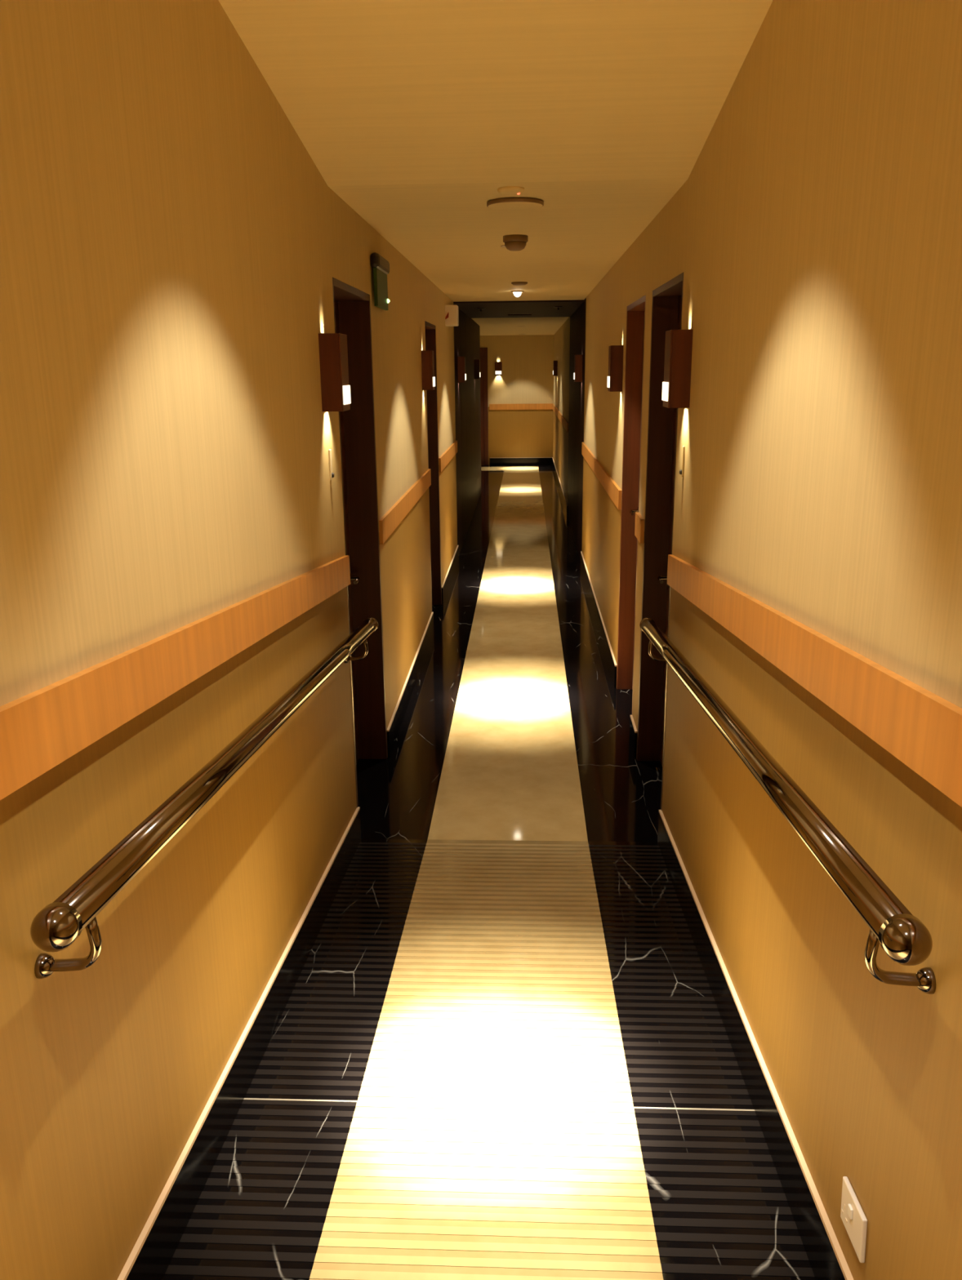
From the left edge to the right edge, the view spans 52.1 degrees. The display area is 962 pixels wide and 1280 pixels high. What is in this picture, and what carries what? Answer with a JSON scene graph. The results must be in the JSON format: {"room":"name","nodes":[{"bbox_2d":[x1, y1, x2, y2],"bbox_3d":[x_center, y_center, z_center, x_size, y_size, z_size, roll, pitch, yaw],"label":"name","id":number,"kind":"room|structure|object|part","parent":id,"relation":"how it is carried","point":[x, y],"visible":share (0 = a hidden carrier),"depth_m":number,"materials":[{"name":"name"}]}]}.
{"room":"hotel corridor","nodes":[
{"label":"hotel corridor","id":0,"kind":"room"},
{"bbox_2d":[0,0,457,1279],"bbox_3d":[-0.788,-0.883,3.834,0.425,3.962,13.750,0,15,3],"label":"wall","id":1,"kind":"structure","parent":0,"point":[172,247],"depth_m":2.00,"materials":[{"name":"beige paint"}]},
{"bbox_2d":[0,555,350,799],"bbox_3d":[-0.711,0.283,0.642,0.018,0.857,6.988,0,15,3],"label":"trim","id":2,"kind":"structure","parent":1,"relation":"attached to","point":[42,728],"depth_m":1.83,"materials":[{"name":"orange wood"}]},
{"bbox_2d":[30,617,377,978],"bbox_3d":[-0.565,0.209,2.843,0.112,0.445,2.953,0,15,3],"label":"handrail","id":3,"kind":"object","parent":1,"relation":"attached to","point":[60,923],"visible":1,"depth_m":1.72,"materials":[{"name":"silver metal"}]},
{"bbox_2d":[116,545,458,1279],"bbox_3d":[-0.555,0.500,4.206,0.012,0.894,13.750,0,15,3],"label":"baseboard","id":4,"kind":"structure","parent":1,"relation":"attached to","point":[150,1257],"depth_m":2.57,"materials":[{"name":"black stone"}]},
{"bbox_2d":[328,448,334,479],"bbox_3d":[-0.571,-0.671,3.768,0.015,0.115,0.028,0,15,3],"label":"bell push","id":5,"kind":"object","parent":1,"relation":"attached to","point":[331,474],"visible":1,"depth_m":3.76,"materials":[{"name":"beige plastic"}]},
{"bbox_2d":[318,333,351,411],"bbox_3d":[-0.541,-0.994,3.662,0.084,0.275,0.150,0,15,3],"label":"wall sconce","id":6,"kind":"object","parent":1,"relation":"attached to","point":[333,351],"visible":1,"depth_m":3.60,"materials":[{"name":"brown wood"}]},
{"bbox_2d":[349,654,357,808],"bbox_3d":[-0.562,0.442,4.312,0.016,0.950,0.018,0,15,3],"label":"guard","id":7,"kind":"object","parent":1,"relation":"attached to","point":[350,655],"visible":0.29,"depth_m":4.30,"materials":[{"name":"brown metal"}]},
{"bbox_2d":[332,277,386,807],"bbox_3d":[-0.648,-0.383,4.598,0.209,2.390,0.967,0,15,3],"label":"door","id":8,"kind":"structure","parent":1,"relation":"in","point":[352,309],"depth_m":4.99,"materials":[{"name":"brown wood"}]},
{"bbox_3d":[-0.645,-0.305,4.974,0.061,0.052,0.136,0,15,3],"label":"handle","id":9,"kind":"part","parent":8,"relation":"part of","materials":[{"name":"silver metal"}]},
{"bbox_2d":[369,252,389,310],"bbox_3d":[-0.502,-1.795,4.945,0.045,0.245,0.400,0,15,3],"label":"exit sign","id":10,"kind":"object","parent":1,"relation":"attached to","point":[380,266],"visible":1,"depth_m":4.84,"materials":[{"name":"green plastic"}]},
{"bbox_3d":[-0.503,-1.762,4.954,0.018,0.176,0.380,0,15,3],"label":"sign panel","id":11,"kind":"part","parent":10,"relation":"part of","materials":[{"name":"green plastic"}]},
{"bbox_2d":[378,468,431,543],"bbox_3d":[-0.455,-0.909,6.339,0.018,0.122,2.679,0,15,3],"label":"trim","id":12,"kind":"structure","parent":1,"relation":"attached to","point":[392,518],"depth_m":5.89,"materials":[{"name":"orange wood"}]},
{"bbox_2d":[421,350,435,390],"bbox_3d":[-0.383,-1.966,7.177,0.084,0.275,0.150,0,15,3],"label":"wall sconce","id":13,"kind":"object","parent":1,"relation":"attached to","point":[427,356],"visible":1,"depth_m":7.11,"materials":[{"name":"brown wood"}]},
{"bbox_2d":[424,320,441,604],"bbox_3d":[-0.481,-1.349,8.094,0.189,2.390,0.930,0,15,3],"label":"door","id":14,"kind":"structure","parent":1,"relation":"in","point":[430,329],"depth_m":8.52,"materials":[{"name":"brown wood"}]},
{"bbox_2d":[438,440,457,472],"bbox_3d":[-0.310,-1.802,9.571,0.018,0.122,2.166,0,15,3],"label":"trim","id":15,"kind":"structure","parent":1,"relation":"attached to","point":[451,451],"depth_m":9.30,"materials":[{"name":"orange wood"}]},
{"bbox_2d":[444,304,458,326],"bbox_3d":[-0.280,-3.050,9.257,0.129,0.185,0.168,0,15,3],"label":"alarm box","id":16,"kind":"object","parent":1,"relation":"attached to","point":[451,317],"visible":0.86,"depth_m":9.19,"materials":[{"name":"beige plastic"}]},
{"bbox_2d":[453,303,481,554],"bbox_3d":[-1.900,-3.027,13.624,3.525,2.913,6.150,0,15,3],"label":"wall","id":17,"kind":"structure","parent":0,"point":[467,334],"depth_m":12.62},
{"bbox_2d":[457,356,466,382],"bbox_3d":[-0.212,-3.017,10.981,0.084,0.275,0.150,0,15,3],"label":"wall sconce","id":18,"kind":"object","parent":17,"relation":"attached to","point":[460,360],"visible":1,"depth_m":10.91,"materials":[{"name":"brown wood"}]},
{"bbox_2d":[474,359,479,378],"bbox_3d":[-0.054,-3.988,14.496,0.084,0.275,0.150,0,15,3],"label":"wall sconce","id":19,"kind":"object","parent":17,"relation":"attached to","point":[477,362],"visible":1,"depth_m":14.43,"materials":[{"name":"brown wood"}]},
{"bbox_2d":[162,839,815,1279],"bbox_3d":[-0.032,1.523,0.960,2.200,0.837,7.000,0,15,3],"label":"floor","id":20,"kind":"structure","parent":0,"point":[485,1060],"depth_m":2.59,"materials":[{"name":"black tile"}]},
{"bbox_2d":[217,0,773,335],"bbox_3d":[-1.224,-3.793,8.839,5.300,1.323,24.900,0,15,3],"label":"ceiling","id":21,"kind":"structure","parent":0,"point":[415,113],"depth_m":3.09,"materials":[{"name":"white paint"}]},
{"bbox_2d":[497,186,524,195],"bbox_3d":[0.116,-1.739,3.821,0.104,0.024,0.104,0,15,3],"label":"ceiling sensor","id":22,"kind":"object","parent":21,"relation":"attached to","point":[507,190],"visible":1,"depth_m":3.79,"materials":[{"name":"beige plastic"}]},
{"bbox_2d":[486,196,543,210],"bbox_3d":[0.143,-1.824,4.119,0.238,0.020,0.238,0,15,3],"label":"ceiling speaker","id":23,"kind":"object","parent":21,"relation":"attached to","point":[515,203],"visible":1,"depth_m":4.07,"materials":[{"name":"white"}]},
{"bbox_2d":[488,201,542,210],"bbox_3d":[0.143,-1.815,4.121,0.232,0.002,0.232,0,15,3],"label":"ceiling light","id":24,"kind":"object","parent":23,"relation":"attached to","point":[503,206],"depth_m":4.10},
{"bbox_2d":[502,234,527,250],"bbox_3d":[0.182,-2.097,5.205,0.132,0.072,0.132,0,15,3],"label":"smoke detector","id":25,"kind":"object","parent":21,"relation":"attached to","point":[513,242],"visible":1,"depth_m":5.16,"materials":[{"name":"brown"}]},
{"bbox_2d":[511,290,523,297],"bbox_3d":[0.329,-3.130,8.900,0.116,0.053,0.116,0,15,3],"label":"recessed light","id":26,"kind":"object","parent":21,"relation":"in","point":[517,293],"visible":1,"depth_m":8.87,"materials":[{"name":"white glass"}]},
{"bbox_2d":[511,281,527,285],"bbox_3d":[0.313,-2.895,8.000,0.132,0.022,0.132,0,15,3],"label":"smoke detector","id":27,"kind":"object","parent":21,"relation":"attached to","point":[515,283],"visible":1,"depth_m":7.96,"materials":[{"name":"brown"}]},
{"bbox_2d":[355,464,662,841],"bbox_3d":[-1.037,-1.437,13.116,5.300,0.100,17.900,0,15,3],"label":"floor","id":28,"kind":"structure","parent":0,"point":[515,724],"depth_m":6.04,"materials":[{"name":"beige tile"}]},
{"bbox_2d":[480,334,553,465],"bbox_3d":[-0.715,-5.168,21.339,5.400,2.913,0.150,0,15,3],"label":"wall","id":29,"kind":"structure","parent":0,"point":[526,377],"depth_m":21.16,"materials":[{"name":"beige paint"}]},
{"bbox_2d":[480,347,488,465],"bbox_3d":[-0.364,-5.021,21.247,1.030,2.470,0.075,0,15,3],"label":"door","id":30,"kind":"structure","parent":29,"relation":"in","point":[483,351],"depth_m":21.23,"materials":[{"name":"brown wood"}]},
{"bbox_2d":[494,361,502,375],"bbox_3d":[0.372,-5.787,20.997,0.150,0.275,0.084,0,15,3],"label":"wall sconce","id":31,"kind":"object","parent":29,"relation":"attached to","point":[498,366],"visible":1,"depth_m":20.96,"materials":[{"name":"brown wood"}]},
{"bbox_2d":[489,457,551,465],"bbox_3d":[0.875,-3.913,21.530,1.363,0.158,0.012,0,15,3],"label":"baseboard","id":32,"kind":"structure","parent":29,"relation":"attached to","point":[504,460],"depth_m":21.52,"materials":[{"name":"black stone"}]},
{"bbox_2d":[488,403,552,409],"bbox_3d":[0.860,-5.028,21.219,1.357,0.122,0.018,0,15,3],"label":"trim","id":33,"kind":"structure","parent":29,"relation":"attached to","point":[539,406],"depth_m":21.21,"materials":[{"name":"orange wood"}]},
{"bbox_2d":[552,0,961,1279],"bbox_3d":[1.226,-2.364,9.124,0.425,3.962,24.900,0,15,3],"label":"wall","id":34,"kind":"structure","parent":0,"point":[814,232],"depth_m":1.98,"materials":[{"name":"beige paint"}]},
{"bbox_2d":[552,360,557,375],"bbox_3d":[1.393,-5.104,18.484,0.084,0.275,0.150,0,15,3],"label":"wall sconce","id":35,"kind":"object","parent":34,"relation":"attached to","point":[554,362],"visible":1,"depth_m":18.42,"materials":[{"name":"brown wood"}]},
{"bbox_2d":[551,403,568,431],"bbox_3d":[1.380,-4.005,17.490,0.018,0.122,7.896,0,15,3],"label":"trim","id":36,"kind":"structure","parent":34,"relation":"attached to","point":[559,415],"depth_m":15.98,"materials":[{"name":"orange wood"}]},
{"bbox_2d":[573,355,582,382],"bbox_3d":[1.033,-2.895,10.491,0.084,0.275,0.150,0,15,3],"label":"wall sconce","id":37,"kind":"object","parent":34,"relation":"attached to","point":[577,375],"visible":1,"depth_m":10.43,"materials":[{"name":"brown wood"}]},
{"bbox_2d":[581,442,621,510],"bbox_3d":[0.961,-1.429,8.168,0.018,0.122,4.156,0,15,3],"label":"trim","id":38,"kind":"structure","parent":34,"relation":"attached to","point":[614,491],"depth_m":7.32,"materials":[{"name":"orange wood"}]},
{"bbox_2d":[606,345,623,391],"bbox_3d":[0.839,-1.698,6.158,0.084,0.275,0.150,0,15,3],"label":"wall sconce","id":39,"kind":"object","parent":34,"relation":"attached to","point":[615,377],"visible":1,"depth_m":6.09,"materials":[{"name":"brown wood"}]},
{"bbox_2d":[616,294,645,707],"bbox_3d":[0.940,-0.707,5.710,0.159,2.390,0.960,0,15,3],"label":"door","id":40,"kind":"structure","parent":34,"relation":"in","point":[635,316],"depth_m":6.10,"materials":[{"name":"brown wood"}]},
{"bbox_3d":[0.943,-0.782,6.040,0.061,0.052,0.136,0,15,3],"label":"handle","id":41,"kind":"part","parent":40,"relation":"part of","materials":[{"name":"silver metal"}]},
{"bbox_2d":[634,511,644,543],"bbox_3d":[0.823,-0.585,5.114,0.018,0.122,0.259,0,15,3],"label":"trim","id":42,"kind":"structure","parent":34,"relation":"attached to","point":[639,520],"depth_m":5.05,"materials":[{"name":"orange wood"}]},
{"bbox_2d":[636,272,683,802],"bbox_3d":[0.896,-0.381,4.529,0.179,2.390,0.967,0,15,3],"label":"door","id":43,"kind":"structure","parent":34,"relation":"in","point":[667,299],"depth_m":4.93,"materials":[{"name":"brown wood"}]},
{"bbox_3d":[0.912,-0.303,4.904,0.061,0.052,0.136,0,15,3],"label":"handle","id":44,"kind":"part","parent":43,"relation":"part of","materials":[{"name":"silver metal"}]},
{"bbox_2d":[660,635,668,810],"bbox_3d":[0.798,0.444,4.252,0.016,0.950,0.018,0,15,3],"label":"guard","id":45,"kind":"object","parent":34,"relation":"attached to","point":[668,636],"visible":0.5,"depth_m":4.24,"materials":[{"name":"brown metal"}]},
{"bbox_2d":[661,329,693,408],"bbox_3d":[0.726,-1.006,3.654,0.084,0.275,0.150,0,15,3],"label":"wall sconce","id":46,"kind":"object","parent":34,"relation":"attached to","point":[676,385],"visible":1,"depth_m":3.59,"materials":[{"name":"brown wood"}]},
{"bbox_2d":[679,445,684,477],"bbox_3d":[0.764,-0.678,3.743,0.015,0.115,0.028,0,15,3],"label":"bell push","id":47,"kind":"object","parent":34,"relation":"attached to","point":[682,470],"visible":1,"depth_m":3.74,"materials":[{"name":"beige plastic"}]},
{"bbox_2d":[551,457,853,1279],"bbox_3d":[1.023,-0.982,9.515,0.012,0.894,24.900,0,15,3],"label":"baseboard","id":48,"kind":"structure","parent":34,"relation":"attached to","point":[827,1261],"depth_m":2.54,"materials":[{"name":"black stone"}]},
{"bbox_2d":[639,617,935,994],"bbox_3d":[0.671,0.211,2.788,0.112,0.445,2.953,0,15,3],"label":"handrail","id":49,"kind":"object","parent":34,"relation":"attached to","point":[904,939],"visible":1,"depth_m":1.64,"materials":[{"name":"silver metal"}]},
{"bbox_2d":[666,554,961,807],"bbox_3d":[0.620,0.285,0.582,0.018,0.857,6.988,0,15,3],"label":"trim","id":50,"kind":"structure","parent":34,"relation":"attached to","point":[919,727],"depth_m":1.77,"materials":[{"name":"orange wood"}]},
{"bbox_2d":[840,1176,866,1262],"bbox_3d":[0.675,1.052,1.790,0.014,0.097,0.120,0,15,3],"label":"wall socket","id":51,"kind":"object","parent":34,"relation":"attached to","point":[853,1218],"visible":1,"depth_m":1.77,"materials":[{"name":"beige plastic"}]}
]}

